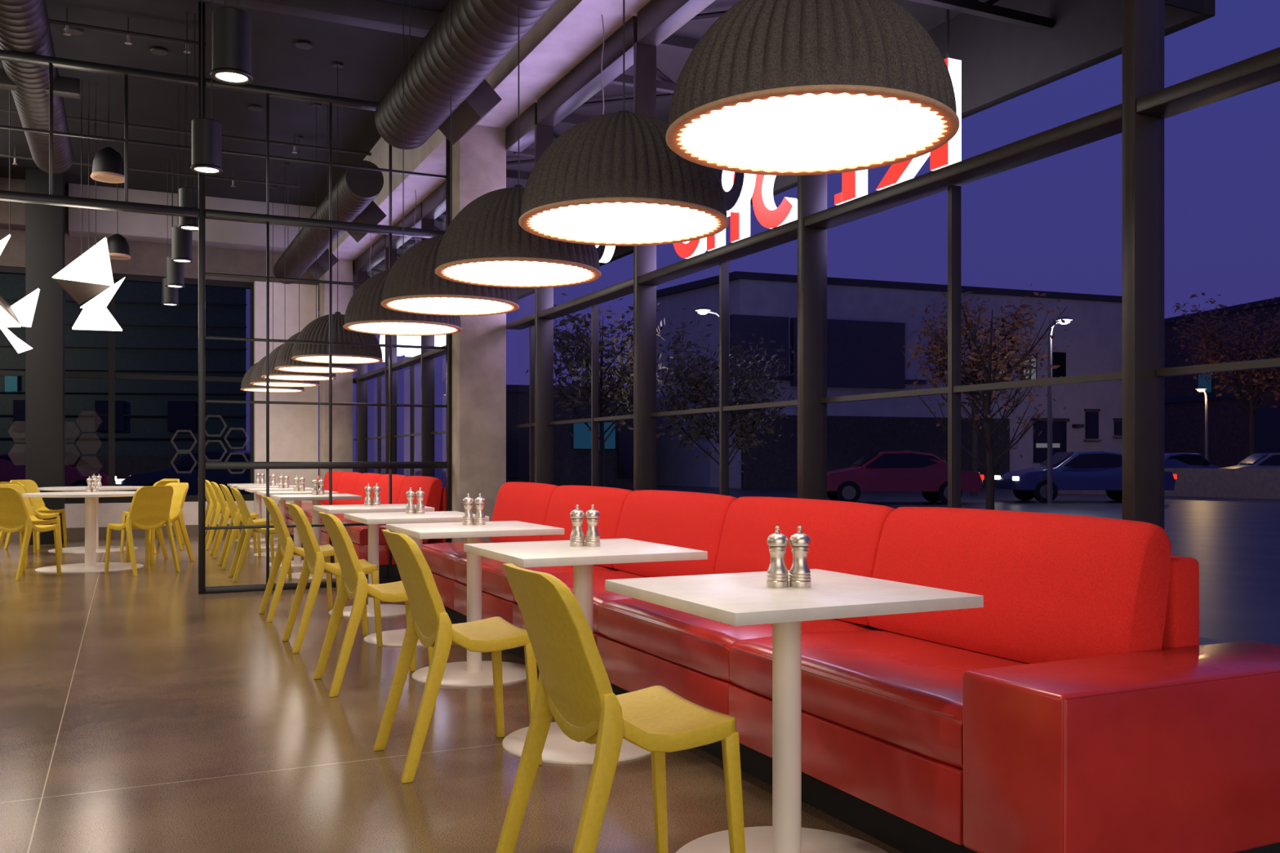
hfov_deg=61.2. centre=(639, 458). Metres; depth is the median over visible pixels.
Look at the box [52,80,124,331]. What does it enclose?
pendant
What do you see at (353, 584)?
dining chair
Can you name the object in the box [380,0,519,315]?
pendant lamp
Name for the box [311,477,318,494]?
pepper mill
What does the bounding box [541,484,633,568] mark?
cushion
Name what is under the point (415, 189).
hanging cable
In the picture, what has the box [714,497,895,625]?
cushion
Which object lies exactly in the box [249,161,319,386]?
pendant lamp
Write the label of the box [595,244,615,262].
sign letter
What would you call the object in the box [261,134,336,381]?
pendant lamp
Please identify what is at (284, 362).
pendant lamp
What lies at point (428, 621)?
dining chair
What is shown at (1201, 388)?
street lamp
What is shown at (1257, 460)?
parked car
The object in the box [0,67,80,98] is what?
air register
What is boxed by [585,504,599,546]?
pepper mill
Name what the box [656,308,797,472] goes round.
street tree
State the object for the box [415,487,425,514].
pepper mill
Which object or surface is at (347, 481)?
cushion
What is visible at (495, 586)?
seat cushion
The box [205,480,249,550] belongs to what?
dining chair
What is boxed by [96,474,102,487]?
pepper mill
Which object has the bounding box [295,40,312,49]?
ceiling disc
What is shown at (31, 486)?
dining chair
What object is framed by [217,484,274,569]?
dining chair
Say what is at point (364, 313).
pendant lamp
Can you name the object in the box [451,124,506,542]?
concrete column
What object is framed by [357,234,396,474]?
window
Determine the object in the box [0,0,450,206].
ceiling
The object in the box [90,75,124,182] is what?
light
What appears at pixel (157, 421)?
building
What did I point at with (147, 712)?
floor
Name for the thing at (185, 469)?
parked car
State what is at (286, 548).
dining chair
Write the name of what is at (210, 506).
dining chair
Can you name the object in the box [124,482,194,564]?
dining chair
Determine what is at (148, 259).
wall header
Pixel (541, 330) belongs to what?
window
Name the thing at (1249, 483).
wall
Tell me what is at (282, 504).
square table
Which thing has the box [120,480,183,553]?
dining chair
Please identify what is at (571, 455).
building
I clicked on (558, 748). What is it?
square table
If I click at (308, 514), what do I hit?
seat cushion
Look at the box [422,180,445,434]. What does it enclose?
window
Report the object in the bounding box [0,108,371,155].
pipe
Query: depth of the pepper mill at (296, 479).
11.32 m
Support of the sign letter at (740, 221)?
hanging from the entrance canopy
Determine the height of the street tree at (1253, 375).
8.501 m
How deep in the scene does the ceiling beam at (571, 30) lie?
8.38 m
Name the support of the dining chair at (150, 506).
on the floor
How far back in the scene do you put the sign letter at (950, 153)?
6.74 m
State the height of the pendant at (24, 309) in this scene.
2.697 m
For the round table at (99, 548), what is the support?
on the floor
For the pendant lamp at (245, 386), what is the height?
2.752 m
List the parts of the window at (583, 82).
thin rail, thin rail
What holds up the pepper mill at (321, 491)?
on the square table at (316, 499)
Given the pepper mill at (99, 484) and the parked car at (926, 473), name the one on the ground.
the parked car at (926, 473)
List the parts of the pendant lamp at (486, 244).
lamp shade, cord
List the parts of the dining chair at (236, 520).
leg, backrest, leg, seat, leg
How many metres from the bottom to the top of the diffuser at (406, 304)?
0.003 m
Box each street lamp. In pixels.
[695,306,719,316]
[1046,316,1072,503]
[1195,386,1208,460]
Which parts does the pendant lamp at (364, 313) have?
lamp shade, cord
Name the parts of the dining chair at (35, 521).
backrest, leg, seat, leg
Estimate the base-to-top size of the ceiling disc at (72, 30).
0.030 m
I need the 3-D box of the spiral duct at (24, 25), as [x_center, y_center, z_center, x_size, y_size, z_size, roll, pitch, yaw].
[-2.305,-3.356,3.169,0.720,0.617,18.700,0,0,-25]
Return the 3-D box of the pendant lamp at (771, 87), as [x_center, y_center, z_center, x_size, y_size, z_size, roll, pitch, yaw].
[0.483,-2.288,3.087,0.820,2.752,0.820,0,0,-25]
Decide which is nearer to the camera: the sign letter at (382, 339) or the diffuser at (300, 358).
the diffuser at (300, 358)
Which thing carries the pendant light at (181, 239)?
in the ceiling
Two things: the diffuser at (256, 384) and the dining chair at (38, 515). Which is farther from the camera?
the diffuser at (256, 384)
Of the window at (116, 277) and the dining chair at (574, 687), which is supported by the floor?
the dining chair at (574, 687)
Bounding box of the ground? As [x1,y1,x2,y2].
[318,468,1279,645]
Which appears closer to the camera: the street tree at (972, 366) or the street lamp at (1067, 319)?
the street lamp at (1067, 319)
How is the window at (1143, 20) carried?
on the trim
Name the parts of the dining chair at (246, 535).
leg, backrest, leg, seat, leg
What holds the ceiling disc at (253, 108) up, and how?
attached to the ceiling
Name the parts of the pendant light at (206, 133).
stem, stem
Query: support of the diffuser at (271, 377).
attached to the pendant lamp at (274, 374)
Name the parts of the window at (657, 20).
thin rail, thin rail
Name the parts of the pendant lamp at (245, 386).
lamp shade, cord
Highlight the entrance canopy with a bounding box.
[318,0,1215,317]
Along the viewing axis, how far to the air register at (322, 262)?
13.70 m
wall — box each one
[0,1,451,594]
[64,500,253,528]
[1057,467,1279,499]
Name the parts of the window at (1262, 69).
thin rail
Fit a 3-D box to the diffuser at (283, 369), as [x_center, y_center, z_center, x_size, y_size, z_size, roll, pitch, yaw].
[-3.340,-0.927,11.180,0.768,0.003,0.768,0,0,-25]
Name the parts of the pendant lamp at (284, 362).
lamp shade, cord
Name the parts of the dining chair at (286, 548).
leg, backrest, leg, seat, leg, leg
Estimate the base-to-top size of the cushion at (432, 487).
0.431 m
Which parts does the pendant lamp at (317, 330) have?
lamp shade, cord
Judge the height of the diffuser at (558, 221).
0.003 m
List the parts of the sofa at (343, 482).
panel, panel, panel, frame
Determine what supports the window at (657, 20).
on the trim
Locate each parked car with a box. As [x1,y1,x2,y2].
[0,450,129,491]
[115,449,319,495]
[826,450,984,504]
[994,451,1177,502]
[1164,453,1223,468]
[1219,452,1279,468]
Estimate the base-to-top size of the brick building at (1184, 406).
9.107 m
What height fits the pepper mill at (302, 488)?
0.161 m
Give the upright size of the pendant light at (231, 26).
1.773 m
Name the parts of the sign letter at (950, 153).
hanger rod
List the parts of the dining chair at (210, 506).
leg, backrest, leg, leg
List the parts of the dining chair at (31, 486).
leg, backrest, leg, seat, leg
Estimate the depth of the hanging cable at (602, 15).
7.07 m
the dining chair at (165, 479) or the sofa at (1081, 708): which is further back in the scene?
the dining chair at (165, 479)
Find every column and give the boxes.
[25,167,64,545]
[319,258,352,502]
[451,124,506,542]
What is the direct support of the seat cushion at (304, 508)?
on the sofa at (343, 482)
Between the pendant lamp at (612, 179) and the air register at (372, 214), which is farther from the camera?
the air register at (372, 214)
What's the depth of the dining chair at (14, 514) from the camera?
9.78 m
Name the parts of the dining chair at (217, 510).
leg, backrest, leg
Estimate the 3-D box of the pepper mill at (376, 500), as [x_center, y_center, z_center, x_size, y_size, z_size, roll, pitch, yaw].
[-1.917,0.261,7.885,0.058,0.161,0.058,0,0,-25]
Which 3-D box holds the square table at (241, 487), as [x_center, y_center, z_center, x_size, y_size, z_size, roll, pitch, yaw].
[-4.596,0.714,13.401,0.713,0.745,0.726,0,0,-25]
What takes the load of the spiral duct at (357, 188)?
hanging from the ceiling
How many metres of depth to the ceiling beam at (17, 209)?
14.17 m
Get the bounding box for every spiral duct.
[0,0,80,173]
[273,104,386,284]
[374,0,558,149]
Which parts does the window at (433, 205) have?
thin rail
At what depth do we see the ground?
18.09 m
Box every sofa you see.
[277,471,445,579]
[422,481,1279,852]
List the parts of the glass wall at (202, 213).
thin rail, rail, rail, post, thin rail, rail, thin rail, rail, rail, thin rail, thin rail, rail, thin rail, post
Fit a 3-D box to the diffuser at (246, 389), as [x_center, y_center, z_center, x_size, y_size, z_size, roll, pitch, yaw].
[-4.933,-0.927,14.551,0.768,0.003,0.768,0,0,-25]
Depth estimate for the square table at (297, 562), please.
11.12 m
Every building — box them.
[0,273,246,475]
[506,384,633,488]
[656,271,1122,488]
[1164,297,1279,467]
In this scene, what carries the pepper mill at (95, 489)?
on the round table at (91, 565)
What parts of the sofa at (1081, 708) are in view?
panel, panel, panel, panel, panel, frame, arm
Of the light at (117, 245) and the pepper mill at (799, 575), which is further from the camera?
the light at (117, 245)
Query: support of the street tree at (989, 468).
on the ground
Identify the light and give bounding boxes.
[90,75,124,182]
[106,182,131,259]
[161,160,178,306]
[164,124,184,288]
[170,84,193,262]
[177,11,198,231]
[190,0,222,174]
[210,0,253,84]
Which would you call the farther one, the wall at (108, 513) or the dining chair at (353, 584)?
the wall at (108, 513)
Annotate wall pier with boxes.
[253,280,318,524]
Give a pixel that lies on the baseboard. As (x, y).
(77, 532)
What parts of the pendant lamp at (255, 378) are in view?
lamp shade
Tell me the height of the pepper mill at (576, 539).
0.161 m
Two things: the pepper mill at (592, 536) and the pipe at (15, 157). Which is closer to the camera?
the pepper mill at (592, 536)
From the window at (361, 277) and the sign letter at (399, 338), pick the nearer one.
the window at (361, 277)
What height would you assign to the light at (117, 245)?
1.090 m
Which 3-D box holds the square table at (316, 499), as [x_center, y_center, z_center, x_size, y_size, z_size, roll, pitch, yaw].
[-3.007,0.714,10.037,0.713,0.745,0.726,0,0,-25]
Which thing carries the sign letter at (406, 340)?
hanging from the entrance canopy
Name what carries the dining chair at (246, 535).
on the floor
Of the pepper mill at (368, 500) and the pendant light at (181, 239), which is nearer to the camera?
the pepper mill at (368, 500)
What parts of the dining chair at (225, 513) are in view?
leg, backrest, leg, seat, leg, leg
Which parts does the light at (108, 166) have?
stem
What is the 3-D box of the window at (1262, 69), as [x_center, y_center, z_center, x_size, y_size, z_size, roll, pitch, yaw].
[2.107,-0.969,2.709,0.145,3.870,1.949,0,0,-25]
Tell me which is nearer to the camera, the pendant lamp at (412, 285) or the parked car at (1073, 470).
the pendant lamp at (412, 285)
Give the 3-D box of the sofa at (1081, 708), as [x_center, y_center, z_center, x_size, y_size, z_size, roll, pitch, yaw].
[0.107,0.625,5.181,1.041,0.923,5.885,0,0,-25]
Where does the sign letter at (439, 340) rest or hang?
hanging from the entrance canopy
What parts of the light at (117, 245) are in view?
stem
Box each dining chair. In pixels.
[0,481,62,554]
[0,484,61,568]
[0,487,61,580]
[3,480,67,550]
[104,485,180,576]
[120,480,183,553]
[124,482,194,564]
[128,478,184,546]
[196,484,239,541]
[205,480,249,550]
[209,481,261,558]
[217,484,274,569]
[227,487,292,582]
[258,496,343,622]
[281,502,382,653]
[313,511,433,697]
[373,529,542,783]
[495,563,745,852]
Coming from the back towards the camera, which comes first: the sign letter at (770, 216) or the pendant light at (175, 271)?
the pendant light at (175, 271)
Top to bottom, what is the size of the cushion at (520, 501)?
0.431 m
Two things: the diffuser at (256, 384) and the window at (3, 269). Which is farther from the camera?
the window at (3, 269)
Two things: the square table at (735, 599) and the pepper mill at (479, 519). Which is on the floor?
the square table at (735, 599)
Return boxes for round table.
[22,491,143,573]
[37,485,142,553]
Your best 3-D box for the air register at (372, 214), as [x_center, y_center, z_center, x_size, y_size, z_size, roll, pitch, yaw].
[-2.941,-2.534,11.468,0.355,0.355,0.750,0,0,-25]
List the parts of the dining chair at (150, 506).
leg, leg, seat, leg, backrest, leg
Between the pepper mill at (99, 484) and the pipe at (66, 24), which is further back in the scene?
the pepper mill at (99, 484)
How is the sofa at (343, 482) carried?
on the floor
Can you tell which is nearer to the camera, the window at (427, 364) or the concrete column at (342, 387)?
the window at (427, 364)
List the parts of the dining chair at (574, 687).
leg, backrest, leg, seat, leg, leg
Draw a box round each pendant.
[0,89,39,353]
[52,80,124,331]
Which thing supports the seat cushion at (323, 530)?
on the sofa at (343, 482)
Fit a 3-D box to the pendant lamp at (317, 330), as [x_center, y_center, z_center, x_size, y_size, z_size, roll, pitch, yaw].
[-2.804,-2.288,10.044,0.820,2.752,0.820,0,0,-25]
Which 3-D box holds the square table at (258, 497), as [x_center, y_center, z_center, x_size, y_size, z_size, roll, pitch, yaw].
[-5.117,0.714,14.504,0.713,0.745,0.726,0,0,-25]
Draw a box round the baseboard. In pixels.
[0,524,253,540]
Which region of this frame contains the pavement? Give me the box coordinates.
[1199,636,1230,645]
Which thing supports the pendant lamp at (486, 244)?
hanging from the ceiling
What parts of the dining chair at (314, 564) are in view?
leg, backrest, leg, seat, leg, leg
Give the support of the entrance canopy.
attached to the wall header
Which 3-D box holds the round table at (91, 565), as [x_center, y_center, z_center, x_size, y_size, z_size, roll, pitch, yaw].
[-5.455,0.714,10.750,1.170,0.745,1.170,0,0,-25]
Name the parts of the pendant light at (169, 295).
stem, stem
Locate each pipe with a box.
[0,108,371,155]
[0,146,298,187]
[48,7,198,53]
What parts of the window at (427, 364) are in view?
thin rail, thin rail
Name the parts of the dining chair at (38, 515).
leg, backrest, leg, leg, seat, leg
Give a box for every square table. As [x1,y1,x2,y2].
[226,483,284,541]
[235,484,299,548]
[244,487,318,556]
[256,490,337,567]
[270,493,362,579]
[312,503,434,617]
[343,511,488,646]
[386,520,564,687]
[463,537,707,764]
[604,568,983,852]
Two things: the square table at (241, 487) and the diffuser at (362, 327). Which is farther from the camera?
the square table at (241, 487)
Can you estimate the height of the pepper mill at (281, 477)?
0.161 m
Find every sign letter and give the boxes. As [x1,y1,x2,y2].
[379,334,385,361]
[396,335,404,355]
[402,335,421,356]
[417,335,421,350]
[434,334,445,346]
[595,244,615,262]
[673,237,706,258]
[706,172,750,250]
[714,168,755,212]
[751,173,797,228]
[834,168,867,204]
[875,8,961,190]
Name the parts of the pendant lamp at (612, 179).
lamp shade, cord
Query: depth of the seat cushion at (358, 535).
9.45 m
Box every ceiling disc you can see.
[63,26,83,35]
[150,47,168,55]
[248,105,263,111]
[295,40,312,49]
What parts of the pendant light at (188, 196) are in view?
stem, stem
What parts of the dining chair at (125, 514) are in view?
leg, leg, backrest, leg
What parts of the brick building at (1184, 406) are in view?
dark doorway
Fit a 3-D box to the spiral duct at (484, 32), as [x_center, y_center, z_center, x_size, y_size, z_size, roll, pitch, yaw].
[1.227,-3.060,2.349,0.690,1.208,14.200,0,0,-25]
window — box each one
[0,266,111,503]
[111,273,253,502]
[352,257,367,473]
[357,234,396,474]
[386,201,434,477]
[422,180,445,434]
[505,102,553,484]
[537,15,656,491]
[636,0,826,500]
[804,0,1164,528]
[1136,47,1279,376]
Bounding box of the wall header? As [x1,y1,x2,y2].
[0,190,354,289]
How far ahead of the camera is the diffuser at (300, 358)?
10.04 m
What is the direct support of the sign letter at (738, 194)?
hanging from the entrance canopy
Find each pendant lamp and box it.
[240,185,304,392]
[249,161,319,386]
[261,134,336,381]
[274,102,357,373]
[291,61,382,364]
[342,0,462,335]
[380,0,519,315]
[435,0,601,288]
[518,0,728,245]
[665,0,959,175]
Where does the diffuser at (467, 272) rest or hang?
attached to the pendant lamp at (486, 244)
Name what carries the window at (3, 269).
in the wall at (108, 513)
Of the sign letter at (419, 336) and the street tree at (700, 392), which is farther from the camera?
the street tree at (700, 392)
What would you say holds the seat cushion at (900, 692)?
on the sofa at (1081, 708)
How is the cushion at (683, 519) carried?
on the sofa at (1081, 708)
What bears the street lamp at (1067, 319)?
on the ground
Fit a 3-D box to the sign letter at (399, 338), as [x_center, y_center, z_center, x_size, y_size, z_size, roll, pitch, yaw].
[-4.525,-2.579,20.369,0.220,1.229,0.700,0,0,-25]
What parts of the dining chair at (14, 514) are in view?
backrest, leg, leg, seat, leg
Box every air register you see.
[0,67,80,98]
[306,248,338,279]
[346,200,386,242]
[438,79,502,144]
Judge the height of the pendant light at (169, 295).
1.773 m
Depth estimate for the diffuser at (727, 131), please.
3.05 m
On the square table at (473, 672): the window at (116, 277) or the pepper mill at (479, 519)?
the pepper mill at (479, 519)
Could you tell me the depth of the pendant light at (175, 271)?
11.84 m
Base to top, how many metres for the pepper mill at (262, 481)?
0.161 m
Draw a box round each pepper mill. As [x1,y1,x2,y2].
[86,475,92,492]
[92,475,98,492]
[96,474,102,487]
[256,471,260,484]
[260,471,264,484]
[271,472,275,485]
[278,474,284,488]
[284,474,288,488]
[293,475,299,491]
[299,475,305,491]
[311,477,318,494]
[318,477,324,494]
[364,483,372,505]
[372,483,381,505]
[405,487,415,514]
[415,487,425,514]
[462,493,474,524]
[474,493,485,524]
[569,504,584,546]
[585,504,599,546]
[766,526,788,588]
[788,526,810,587]
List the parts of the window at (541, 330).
thin rail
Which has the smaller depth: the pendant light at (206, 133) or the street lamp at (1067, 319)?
the pendant light at (206, 133)
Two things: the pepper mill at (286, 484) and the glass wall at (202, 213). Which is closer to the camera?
the glass wall at (202, 213)
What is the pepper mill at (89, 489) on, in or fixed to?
on the round table at (91, 565)
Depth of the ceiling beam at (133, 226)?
14.94 m
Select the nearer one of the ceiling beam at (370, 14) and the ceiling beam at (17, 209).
the ceiling beam at (370, 14)
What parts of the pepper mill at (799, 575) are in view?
knob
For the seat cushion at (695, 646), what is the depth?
3.95 m
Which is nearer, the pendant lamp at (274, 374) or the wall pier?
the pendant lamp at (274, 374)
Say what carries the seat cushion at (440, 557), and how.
on the sofa at (1081, 708)
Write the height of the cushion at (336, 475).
0.431 m
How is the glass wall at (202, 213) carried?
on the floor
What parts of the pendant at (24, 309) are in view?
light panel, dark panel, light panel, light panel, light panel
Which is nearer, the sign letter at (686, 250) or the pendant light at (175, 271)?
the sign letter at (686, 250)
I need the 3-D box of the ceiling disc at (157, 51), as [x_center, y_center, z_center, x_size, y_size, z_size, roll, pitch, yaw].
[-4.302,-3.649,9.691,0.150,0.030,0.150,0,0,-25]
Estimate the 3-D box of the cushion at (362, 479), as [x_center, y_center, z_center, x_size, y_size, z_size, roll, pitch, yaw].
[-3.071,0.379,12.219,0.194,0.431,1.154,0,0,-25]
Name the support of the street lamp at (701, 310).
on the ground
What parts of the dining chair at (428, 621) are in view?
leg, backrest, leg, seat, leg, leg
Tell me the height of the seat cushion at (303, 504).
0.159 m
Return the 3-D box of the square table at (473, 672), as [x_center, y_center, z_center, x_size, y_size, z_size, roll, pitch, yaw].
[-0.846,0.714,5.462,0.713,0.745,0.726,0,0,-25]
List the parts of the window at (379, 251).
thin rail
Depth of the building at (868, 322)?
47.74 m
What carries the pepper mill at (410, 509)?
on the square table at (391, 637)
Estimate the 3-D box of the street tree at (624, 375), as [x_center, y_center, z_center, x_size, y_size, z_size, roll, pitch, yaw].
[-1.023,-1.776,30.022,4.098,6.027,4.715,0,0,13]
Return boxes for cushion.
[277,502,328,518]
[288,506,312,519]
[303,510,342,524]
[320,471,344,505]
[320,514,351,533]
[333,471,361,505]
[341,520,428,545]
[351,472,382,504]
[372,474,408,504]
[397,475,442,511]
[422,542,497,580]
[454,556,615,602]
[489,481,559,542]
[513,570,649,633]
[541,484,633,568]
[597,598,872,682]
[613,489,737,577]
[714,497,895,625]
[728,630,1029,768]
[866,506,1171,663]
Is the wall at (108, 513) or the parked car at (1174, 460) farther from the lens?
the parked car at (1174, 460)
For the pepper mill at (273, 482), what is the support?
on the square table at (241, 487)
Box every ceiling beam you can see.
[0,177,65,233]
[68,182,317,253]
[203,0,442,37]
[328,0,650,261]
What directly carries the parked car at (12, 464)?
on the ground
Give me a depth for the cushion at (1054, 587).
3.17 m
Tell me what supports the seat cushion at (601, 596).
on the sofa at (1081, 708)
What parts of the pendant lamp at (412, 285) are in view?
lamp shade, cord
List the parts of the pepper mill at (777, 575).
knob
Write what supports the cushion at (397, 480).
on the sofa at (343, 482)
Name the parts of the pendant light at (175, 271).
stem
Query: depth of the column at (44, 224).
13.70 m
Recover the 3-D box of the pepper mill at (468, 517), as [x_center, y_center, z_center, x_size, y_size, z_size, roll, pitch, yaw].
[-0.883,0.261,5.569,0.058,0.161,0.058,0,0,-25]
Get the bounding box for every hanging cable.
[368,233,371,277]
[413,189,416,244]
[600,14,604,114]
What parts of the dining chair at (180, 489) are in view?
leg, leg, leg, seat, backrest, leg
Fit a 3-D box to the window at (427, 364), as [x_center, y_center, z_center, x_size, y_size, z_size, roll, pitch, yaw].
[-2.795,-0.969,13.085,0.145,3.870,1.899,0,0,-25]
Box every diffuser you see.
[244,388,300,391]
[255,382,315,386]
[269,375,328,379]
[280,367,352,372]
[297,355,377,362]
[350,322,455,333]
[388,297,511,313]
[444,260,591,284]
[530,202,716,241]
[680,93,942,169]
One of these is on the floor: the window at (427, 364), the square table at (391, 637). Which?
the square table at (391, 637)
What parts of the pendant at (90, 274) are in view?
dark panel, light panel, light panel, light panel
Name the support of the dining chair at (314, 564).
on the floor
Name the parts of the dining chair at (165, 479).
leg, backrest, leg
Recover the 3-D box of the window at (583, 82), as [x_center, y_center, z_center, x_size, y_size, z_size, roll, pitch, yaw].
[-0.363,-0.969,7.938,0.145,3.870,1.904,0,0,-25]
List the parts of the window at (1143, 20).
thin rail, thin rail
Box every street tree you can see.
[525,285,672,487]
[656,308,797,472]
[902,283,1070,496]
[903,292,1071,510]
[1169,292,1279,456]
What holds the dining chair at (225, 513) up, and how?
on the floor
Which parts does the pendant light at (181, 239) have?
stem, stem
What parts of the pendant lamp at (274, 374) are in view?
lamp shade, cord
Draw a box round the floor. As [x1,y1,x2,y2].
[0,533,902,852]
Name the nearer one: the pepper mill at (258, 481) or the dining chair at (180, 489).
the dining chair at (180, 489)
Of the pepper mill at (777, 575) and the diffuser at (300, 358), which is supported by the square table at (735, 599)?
the pepper mill at (777, 575)
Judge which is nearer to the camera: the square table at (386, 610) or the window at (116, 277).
the square table at (386, 610)
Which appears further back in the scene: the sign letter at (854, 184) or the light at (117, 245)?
the light at (117, 245)
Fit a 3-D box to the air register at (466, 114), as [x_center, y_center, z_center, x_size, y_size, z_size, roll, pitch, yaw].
[-1.324,-2.634,8.139,0.355,0.355,0.750,0,0,-25]
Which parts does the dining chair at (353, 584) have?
leg, backrest, leg, seat, leg, leg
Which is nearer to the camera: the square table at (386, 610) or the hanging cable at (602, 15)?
the hanging cable at (602, 15)
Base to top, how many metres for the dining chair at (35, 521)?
0.828 m
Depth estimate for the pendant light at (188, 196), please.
8.84 m

